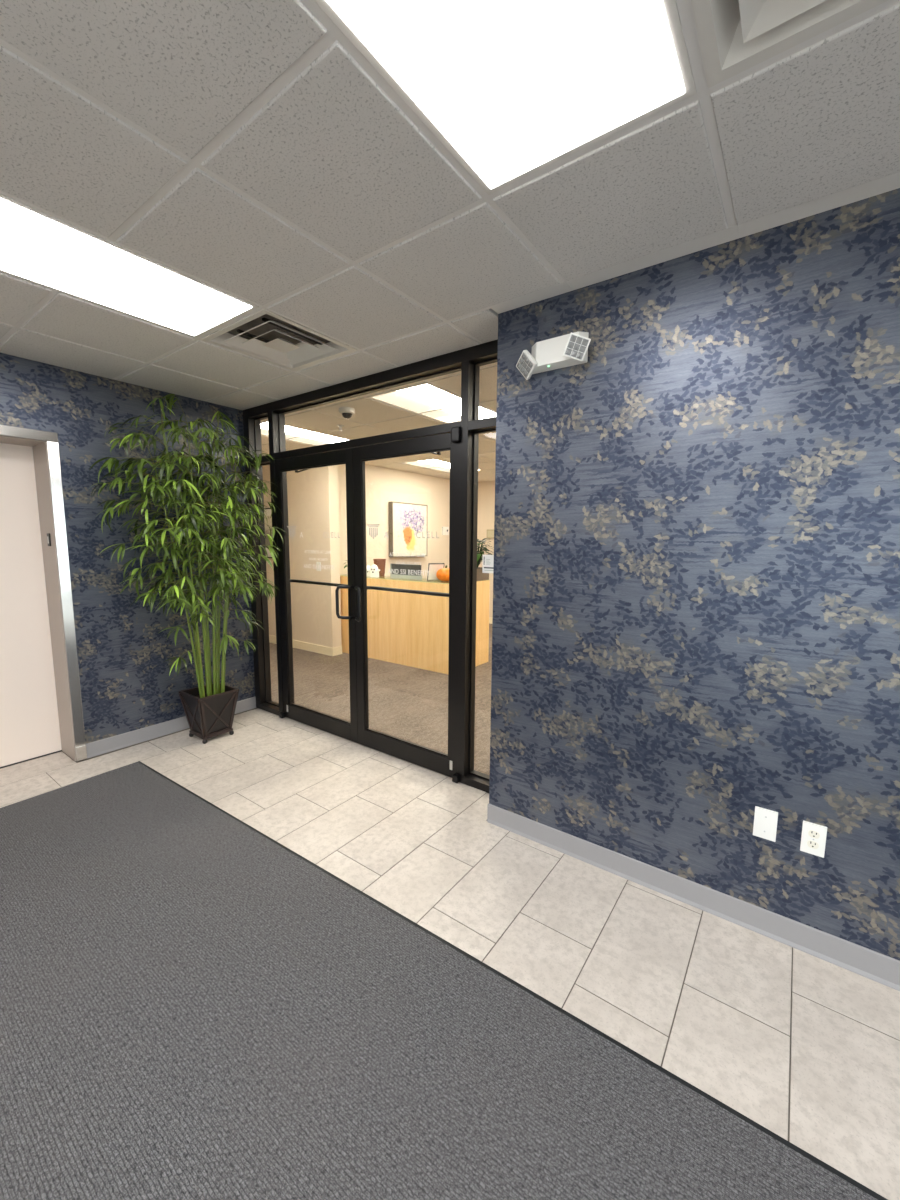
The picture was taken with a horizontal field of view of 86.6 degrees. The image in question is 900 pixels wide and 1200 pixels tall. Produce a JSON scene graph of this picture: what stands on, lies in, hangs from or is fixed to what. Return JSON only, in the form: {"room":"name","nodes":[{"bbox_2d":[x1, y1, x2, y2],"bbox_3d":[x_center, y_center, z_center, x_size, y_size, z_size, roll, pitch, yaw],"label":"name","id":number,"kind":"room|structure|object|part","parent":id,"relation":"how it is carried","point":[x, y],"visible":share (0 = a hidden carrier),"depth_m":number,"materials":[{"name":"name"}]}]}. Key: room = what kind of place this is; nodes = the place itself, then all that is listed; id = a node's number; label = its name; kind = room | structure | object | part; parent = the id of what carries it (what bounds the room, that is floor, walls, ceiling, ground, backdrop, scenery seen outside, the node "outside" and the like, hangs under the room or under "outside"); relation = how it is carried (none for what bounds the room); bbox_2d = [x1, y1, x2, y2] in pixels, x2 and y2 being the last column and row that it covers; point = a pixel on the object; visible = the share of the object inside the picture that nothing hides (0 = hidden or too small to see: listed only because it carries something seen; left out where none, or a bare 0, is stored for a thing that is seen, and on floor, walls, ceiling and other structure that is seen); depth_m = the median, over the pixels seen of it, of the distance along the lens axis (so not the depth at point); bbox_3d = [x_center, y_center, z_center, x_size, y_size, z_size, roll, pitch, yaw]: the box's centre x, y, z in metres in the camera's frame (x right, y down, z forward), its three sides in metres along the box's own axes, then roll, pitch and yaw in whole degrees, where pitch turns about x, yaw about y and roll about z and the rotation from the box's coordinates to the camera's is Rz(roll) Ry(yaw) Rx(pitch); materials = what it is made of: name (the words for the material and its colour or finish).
{"room":"office building lobby","nodes":[
{"label":"office building lobby","id":0,"kind":"room"},
{"bbox_2d":[0,353,254,753],"bbox_3d":[-3.187,-0.159,2.442,0.300,2.679,4.716,6,9,36],"label":"wall","id":1,"kind":"structure","parent":0,"point":[126,685],"depth_m":3.35,"materials":[{"name":"paper"}]},
{"bbox_2d":[0,425,86,767],"bbox_3d":[-2.971,0.062,2.770,0.340,2.163,1.187,6,9,36],"label":"door","id":2,"kind":"structure","parent":1,"relation":"in","point":[38,697],"depth_m":3.16,"materials":[{"name":"silver metal"}]},
{"bbox_3d":[-2.835,-0.970,2.547,0.018,0.058,1.185,6,9,36],"label":"frame","id":3,"kind":"part","parent":2,"relation":"part of","materials":[{"name":"silver metal"}]},
{"bbox_3d":[-3.093,0.081,2.861,0.039,2.100,1.067,6,9,36],"label":"panel","id":4,"kind":"part","parent":2,"relation":"part of","materials":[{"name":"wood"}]},
{"bbox_3d":[-2.618,-0.393,3.115,0.045,0.083,0.008,6,9,36],"label":"floor plate","id":5,"kind":"part","parent":2,"relation":"part of","materials":[{"name":"metal"}]},
{"bbox_3d":[-2.510,0.001,3.127,0.018,2.005,0.055,6,9,36],"label":"frame","id":6,"kind":"part","parent":2,"relation":"part of","materials":[{"name":"silver metal"}]},
{"bbox_2d":[86,697,255,758],"bbox_3d":[-2.127,0.981,3.792,0.012,0.102,1.275,6,9,36],"label":"baseboard","id":7,"kind":"structure","parent":1,"relation":"attached to","point":[106,745],"depth_m":3.57,"materials":[{"name":"grey plastic"}]},
{"bbox_2d":[262,465,341,655],"bbox_3d":[-2.460,-0.698,6.846,2.442,2.679,0.166,6,9,36],"label":"wall","id":8,"kind":"structure","parent":0,"point":[313,498],"depth_m":6.31,"materials":[{"name":"paint"}]},
{"bbox_2d":[264,508,272,557],"bbox_3d":[-2.742,-0.966,6.917,0.932,0.708,0.023,6,9,36],"label":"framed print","id":9,"kind":"object","parent":8,"relation":"attached to","point":[268,515],"visible":0.02,"depth_m":6.80,"materials":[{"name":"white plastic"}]},
{"bbox_2d":[316,562,320,570],"bbox_3d":[-1.718,-0.438,6.235,0.085,0.120,0.012,6,9,36],"label":"light switch","id":10,"kind":"object","parent":8,"relation":"attached to","point":[317,563],"visible":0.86,"depth_m":6.23,"materials":[{"name":"white plastic"}]},
{"bbox_2d":[333,646,341,655],"bbox_3d":[-1.484,0.671,6.298,0.012,0.110,0.154,6,9,36],"label":"baseboard","id":11,"kind":"structure","parent":8,"relation":"attached to","point":[336,650],"depth_m":6.29,"materials":[{"name":"beige wood"}]},
{"bbox_2d":[338,464,449,577],"bbox_3d":[-0.678,-0.787,7.671,0.100,2.679,3.276,6,9,36],"label":"wall","id":12,"kind":"structure","parent":0,"point":[383,485],"depth_m":7.24,"materials":[{"name":"paint"}]},
{"bbox_2d":[388,502,426,556],"bbox_3d":[-0.648,-1.098,7.518,0.079,0.830,0.836,6,9,36],"label":"flower painting","id":13,"kind":"object","parent":12,"relation":"attached to","point":[405,519],"visible":1,"depth_m":7.44},
{"bbox_3d":[-0.891,-1.059,7.188,0.079,0.830,0.014,6,9,36],"label":"frame rail","id":14,"kind":"part","parent":13,"relation":"part of","materials":[{"name":"wood"}]},
{"bbox_3d":[-0.645,-1.503,7.467,0.079,0.014,0.808,6,9,36],"label":"frame rail","id":15,"kind":"part","parent":13,"relation":"part of","materials":[{"name":"white wood"}]},
{"bbox_2d":[442,527,448,534],"bbox_3d":[-0.080,-1.204,8.326,0.036,0.145,0.170,6,9,36],"label":"thermostat","id":16,"kind":"object","parent":12,"relation":"attached to","point":[445,530],"visible":1,"depth_m":8.31,"materials":[{"name":"white plastic"}]},
{"bbox_2d":[0,0,899,481],"bbox_3d":[-0.516,-1.588,3.434,9.430,0.166,9.729,6,9,36],"label":"ceiling","id":17,"kind":"structure","parent":0,"point":[249,150],"depth_m":1.44,"materials":[{"name":"tile"}]},
{"bbox_2d":[0,193,258,337],"bbox_3d":[-1.474,-1.355,1.903,0.585,0.067,1.195,6,9,36],"label":"ceiling light","id":18,"kind":"object","parent":17,"relation":"attached to","point":[37,246],"visible":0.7,"depth_m":1.95,"materials":[{"name":"white plastic"}]},
{"bbox_2d":[201,309,356,370],"bbox_3d":[-0.934,-1.445,2.637,0.585,0.080,0.585,6,9,36],"label":"ceiling vent","id":19,"kind":"object","parent":17,"relation":"in","point":[265,335],"visible":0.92,"depth_m":2.65,"materials":[{"name":"white metal"}]},
{"bbox_3d":[-0.934,-1.481,2.632,0.500,0.008,0.500,6,9,36],"label":"duct plate","id":20,"kind":"part","parent":19,"relation":"part of","materials":[{"name":"grey metal"}]},
{"bbox_2d":[261,421,350,445],"bbox_3d":[-1.536,-1.738,4.982,0.585,0.064,1.195,6,9,36],"label":"ceiling light","id":21,"kind":"object","parent":17,"relation":"attached to","point":[310,437],"visible":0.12,"depth_m":4.98,"materials":[{"name":"white plastic"}]},
{"bbox_2d":[337,424,343,430],"bbox_3d":[-1.025,-1.611,4.472,0.070,0.050,0.070,6,9,36],"label":"sprinkler","id":22,"kind":"object","parent":17,"relation":"attached to","point":[340,426],"visible":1,"depth_m":4.46,"materials":[{"name":"silver metal"}]},
{"bbox_2d":[339,407,354,418],"bbox_3d":[-0.844,-1.527,3.913,0.132,0.076,0.132,6,9,36],"label":"dome camera","id":23,"kind":"object","parent":17,"relation":"attached to","point":[347,412],"visible":1,"depth_m":3.87,"materials":[{"name":"white plastic"}]},
{"bbox_2d":[367,382,495,423],"bbox_3d":[-0.037,-1.593,3.898,0.585,0.064,1.195,6,9,36],"label":"ceiling light","id":24,"kind":"object","parent":17,"relation":"attached to","point":[426,396],"visible":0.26,"depth_m":3.73,"materials":[{"name":"white plastic"}]},
{"bbox_2d":[397,384,495,418],"bbox_3d":[0.065,-1.556,3.827,0.288,0.006,1.151,6,9,36],"label":"diffuser","id":25,"kind":"object","parent":24,"relation":"attached to","point":[432,394],"depth_m":3.60,"materials":[{"name":"white plastic"}]},
{"bbox_2d":[403,459,479,472],"bbox_3d":[-0.097,-1.970,6.939,0.585,0.064,1.195,6,9,36],"label":"ceiling light","id":26,"kind":"object","parent":17,"relation":"attached to","point":[445,466],"visible":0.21,"depth_m":6.76,"materials":[{"name":"white plastic"}]},
{"bbox_2d":[418,459,449,467],"bbox_3d":[0.005,-1.933,6.868,0.288,0.006,1.151,6,9,36],"label":"diffuser","id":27,"kind":"object","parent":26,"relation":"attached to","point":[430,461],"depth_m":6.58,"materials":[{"name":"white plastic"}]},
{"bbox_2d":[314,0,696,194],"bbox_3d":[0.004,-1.211,0.834,0.585,0.067,1.195,6,9,36],"label":"ceiling light","id":28,"kind":"object","parent":17,"relation":"attached to","point":[512,89],"visible":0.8,"depth_m":1.08,"materials":[{"name":"white plastic"}]},
{"bbox_2d":[691,0,887,87],"bbox_3d":[0.677,-1.196,0.721,0.585,0.080,0.585,6,9,36],"label":"ceiling vent","id":29,"kind":"object","parent":17,"relation":"in","point":[735,36],"visible":1,"depth_m":1.00,"materials":[{"name":"white metal"}]},
{"bbox_2d":[0,623,899,1199],"bbox_3d":[-0.536,1.078,3.764,9.430,0.060,9.729,6,9,36],"label":"floor","id":30,"kind":"structure","parent":0,"point":[804,1046],"depth_m":1.94,"materials":[{"name":"tile"}]},
{"bbox_2d":[88,394,284,743],"bbox_3d":[-1.759,-0.178,3.379,0.876,2.509,1.245,6,9,36],"label":"bamboo","id":31,"kind":"object","parent":30,"relation":"on","point":[209,709],"visible":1,"depth_m":3.38,"materials":[{"name":"green plant"}]},
{"bbox_2d":[179,683,238,743],"bbox_3d":[-1.840,0.867,3.667,0.314,0.362,0.314,6,9,36],"label":"planter","id":32,"kind":"object","parent":30,"relation":"on","point":[209,713],"depth_m":3.59,"materials":[{"name":"brown wood"}]},
{"bbox_2d":[340,574,489,673],"bbox_3d":[-0.541,0.221,6.212,1.978,1.038,0.775,6,9,36],"label":"reception desk","id":33,"kind":"object","parent":30,"relation":"on","point":[408,629],"visible":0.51,"depth_m":5.76,"materials":[{"name":"brown wood"}]},
{"bbox_3d":[-1.267,0.226,6.282,0.723,1.000,0.030,6,9,36],"label":"panel","id":34,"kind":"part","parent":33,"relation":"part of","materials":[{"name":"brown wood"}]},
{"bbox_2d":[367,564,379,576],"bbox_3d":[-0.984,-0.383,6.180,0.187,0.161,0.099,2,7,10],"label":"figurine","id":35,"kind":"object","parent":33,"relation":"on","point":[373,571],"visible":0.99,"depth_m":6.15,"materials":[{"name":"white ceramic"}]},
{"bbox_2d":[373,559,385,575],"bbox_3d":[-0.936,-0.435,6.353,0.168,0.222,0.168,6,9,36],"label":"basket","id":36,"kind":"object","parent":33,"relation":"on","point":[380,563],"visible":0.69,"depth_m":6.29,"materials":[{"name":"wicker"}]},
{"bbox_3d":[-0.721,0.279,5.887,0.626,1.000,0.030,6,9,36],"label":"panel","id":37,"kind":"part","parent":33,"relation":"part of","materials":[{"name":"brown wood"}]},
{"bbox_2d":[340,575,448,586],"bbox_3d":[-0.647,-0.253,6.001,1.978,0.030,0.400,6,9,36],"label":"countertop","id":38,"kind":"structure","parent":33,"relation":"on","point":[342,577],"depth_m":5.67,"materials":[{"name":"brown wood"}]},
{"bbox_2d":[390,563,421,579],"bbox_3d":[-0.545,-0.355,5.912,0.490,0.178,0.052,6,9,36],"label":"sign","id":39,"kind":"object","parent":33,"relation":"on","point":[399,567],"visible":0.97,"depth_m":5.88,"materials":[{"name":"grey plastic"}]},
{"bbox_3d":[-0.215,0.328,5.521,0.626,1.000,0.030,6,9,36],"label":"panel","id":40,"kind":"part","parent":33,"relation":"part of","materials":[{"name":"brown wood"}]},
{"bbox_2d":[427,563,444,580],"bbox_3d":[-0.170,-0.332,5.616,0.202,0.206,0.064,-3,8,-24],"label":"frame","id":41,"kind":"object","parent":33,"relation":"on","point":[433,568],"visible":0.77,"depth_m":5.59,"materials":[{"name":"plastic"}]},
{"bbox_2d":[436,565,448,580],"bbox_3d":[-0.045,-0.310,5.539,0.228,0.188,0.236,6,9,36],"label":"pumpkin","id":42,"kind":"object","parent":33,"relation":"on","point":[442,574],"visible":0.71,"depth_m":5.45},
{"bbox_3d":[0.255,0.315,5.658,0.030,1.000,0.744,6,9,36],"label":"panel","id":43,"kind":"part","parent":33,"relation":"part of","materials":[{"name":"brown wood"}]},
{"bbox_2d":[477,580,489,583],"bbox_3d":[0.218,-0.228,5.851,0.400,0.030,0.374,6,9,36],"label":"countertop","id":44,"kind":"structure","parent":33,"relation":"on","point":[486,581],"depth_m":5.79,"materials":[{"name":"brown wood"}]},
{"bbox_2d":[477,538,493,580],"bbox_3d":[0.329,-0.499,5.797,0.443,0.505,0.440,6,9,36],"label":"plant","id":45,"kind":"object","parent":33,"relation":"on","point":[480,576],"visible":0.46,"depth_m":5.73,"materials":[{"name":"green plant"}]},
{"bbox_3d":[0.281,-0.321,5.834,0.280,0.142,0.300,6,9,36],"label":"planter","id":46,"kind":"part","parent":45,"relation":"part of","materials":[{"name":"beige ceramic"}]},
{"bbox_2d":[0,761,887,1199],"bbox_3d":[-0.884,1.413,0.744,4.967,0.010,2.871,6,9,36],"label":"entrance mat","id":47,"kind":"object","parent":30,"relation":"on","point":[193,1006],"visible":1,"depth_m":1.41,"materials":[{"name":"grey carpet"}]},
{"bbox_2d":[477,481,494,617],"bbox_3d":[1.714,-0.812,8.014,7.800,2.679,0.100,6,9,36],"label":"wall","id":48,"kind":"structure","parent":0,"point":[486,489],"depth_m":8.66,"materials":[{"name":"paint"}]},
{"bbox_2d":[487,529,493,537],"bbox_3d":[0.769,-1.188,8.569,0.235,0.155,0.052,6,9,36],"label":"wall sign","id":49,"kind":"object","parent":48,"relation":"attached to","point":[490,532],"visible":0.51,"depth_m":8.57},
{"bbox_2d":[489,188,899,960],"bbox_3d":[1.705,-0.014,1.569,3.415,2.679,0.360,6,9,36],"label":"wall","id":50,"kind":"structure","parent":0,"point":[696,621],"depth_m":1.83,"materials":[{"name":"paper"}]},
{"bbox_2d":[243,339,497,792],"bbox_3d":[-0.656,-0.222,3.436,2.615,2.599,0.115,6,9,36],"label":"door frame","id":51,"kind":"structure","parent":50,"relation":"in","point":[469,360],"depth_m":2.99,"materials":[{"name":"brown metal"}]},
{"bbox_3d":[-1.548,0.958,4.231,0.280,0.047,0.115,6,9,36],"label":"sill","id":52,"kind":"part","parent":51,"relation":"part of","materials":[{"name":"brown metal"}]},
{"bbox_2d":[275,448,357,742],"bbox_3d":[-1.023,-0.029,3.716,0.921,2.129,0.208,6,9,39],"label":"door","id":53,"kind":"structure","parent":51,"relation":"attached to","point":[348,730],"depth_m":3.70,"materials":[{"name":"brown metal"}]},
{"bbox_3d":[-1.023,-1.040,3.569,0.758,0.087,0.044,6,9,36],"label":"rail","id":54,"kind":"part","parent":53,"relation":"part of","materials":[{"name":"brown metal"}]},
{"bbox_3d":[-1.038,0.964,3.817,0.758,0.121,0.044,6,9,36],"label":"rail","id":55,"kind":"part","parent":53,"relation":"part of","materials":[{"name":"brown metal"}]},
{"bbox_3d":[-0.758,0.017,3.425,0.124,0.244,0.035,1,7,5],"label":"pull handle","id":56,"kind":"part","parent":53,"relation":"part of","materials":[{"name":"black metal"}]},
{"bbox_2d":[353,426,460,782],"bbox_3d":[-0.278,0.032,3.176,0.925,2.152,0.208,5,8,33],"label":"door","id":57,"kind":"structure","parent":51,"relation":"attached to","point":[443,763],"depth_m":3.13,"materials":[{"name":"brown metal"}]},
{"bbox_3d":[-0.641,0.028,3.341,0.035,0.244,0.124,-2,8,-22],"label":"pull handle","id":58,"kind":"part","parent":57,"relation":"part of","materials":[{"name":"black metal"}]},
{"bbox_3d":[-0.290,-0.969,3.039,0.758,0.087,0.044,6,9,36],"label":"rail","id":59,"kind":"part","parent":57,"relation":"part of","materials":[{"name":"brown metal"}]},
{"bbox_3d":[-0.305,1.035,3.287,0.758,0.121,0.044,6,9,36],"label":"rail","id":60,"kind":"part","parent":57,"relation":"part of","materials":[{"name":"brown metal"}]},
{"bbox_3d":[0.237,1.132,2.939,0.289,0.047,0.115,6,9,36],"label":"sill","id":61,"kind":"part","parent":51,"relation":"part of","materials":[{"name":"brown metal"}]},
{"bbox_2d":[482,555,493,572],"bbox_3d":[0.233,-0.211,2.793,0.100,0.107,0.001,6,9,36],"label":"paper notice","id":62,"kind":"object","parent":51,"relation":"attached to","point":[488,560],"visible":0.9,"depth_m":2.80,"materials":[{"name":"white paper"}]},
{"bbox_2d":[516,331,590,379],"bbox_3d":[0.443,-1.066,2.074,0.356,0.157,0.118,6,9,36],"label":"emergency light","id":63,"kind":"object","parent":50,"relation":"attached to","point":[571,349],"visible":1,"depth_m":2.07,"materials":[{"name":"white plastic"}]},
{"bbox_2d":[488,804,899,990],"bbox_3d":[1.586,1.283,1.578,3.415,0.102,0.012,6,9,36],"label":"baseboard","id":64,"kind":"structure","parent":50,"relation":"attached to","point":[880,968],"depth_m":1.94,"materials":[{"name":"grey plastic"}]},
{"bbox_2d":[753,806,777,841],"bbox_3d":[1.199,0.851,1.815,0.073,0.118,0.007,6,9,36],"label":"blank plate","id":65,"kind":"object","parent":50,"relation":"attached to","point":[765,820],"visible":1,"depth_m":1.81,"materials":[{"name":"white plastic"}]},
{"bbox_2d":[800,820,826,857],"bbox_3d":[1.317,0.866,1.729,0.070,0.117,0.008,6,9,36],"label":"power outlet","id":66,"kind":"object","parent":50,"relation":"attached to","point":[813,837],"visible":1,"depth_m":1.73,"materials":[{"name":"white plastic"}]},
{"bbox_2d":[807,840,818,848],"bbox_3d":[1.315,0.886,1.729,0.034,0.027,0.002,6,9,36],"label":"receptacle","id":67,"kind":"object","parent":66,"relation":"attached to","point":[811,844],"depth_m":1.73,"materials":[{"name":"plastic"}]},
{"bbox_2d":[808,830,819,838],"bbox_3d":[1.315,0.847,1.724,0.034,0.027,0.002,6,9,36],"label":"receptacle","id":68,"kind":"object","parent":66,"relation":"attached to","point":[812,834],"depth_m":1.72,"materials":[{"name":"plastic"}]}
]}

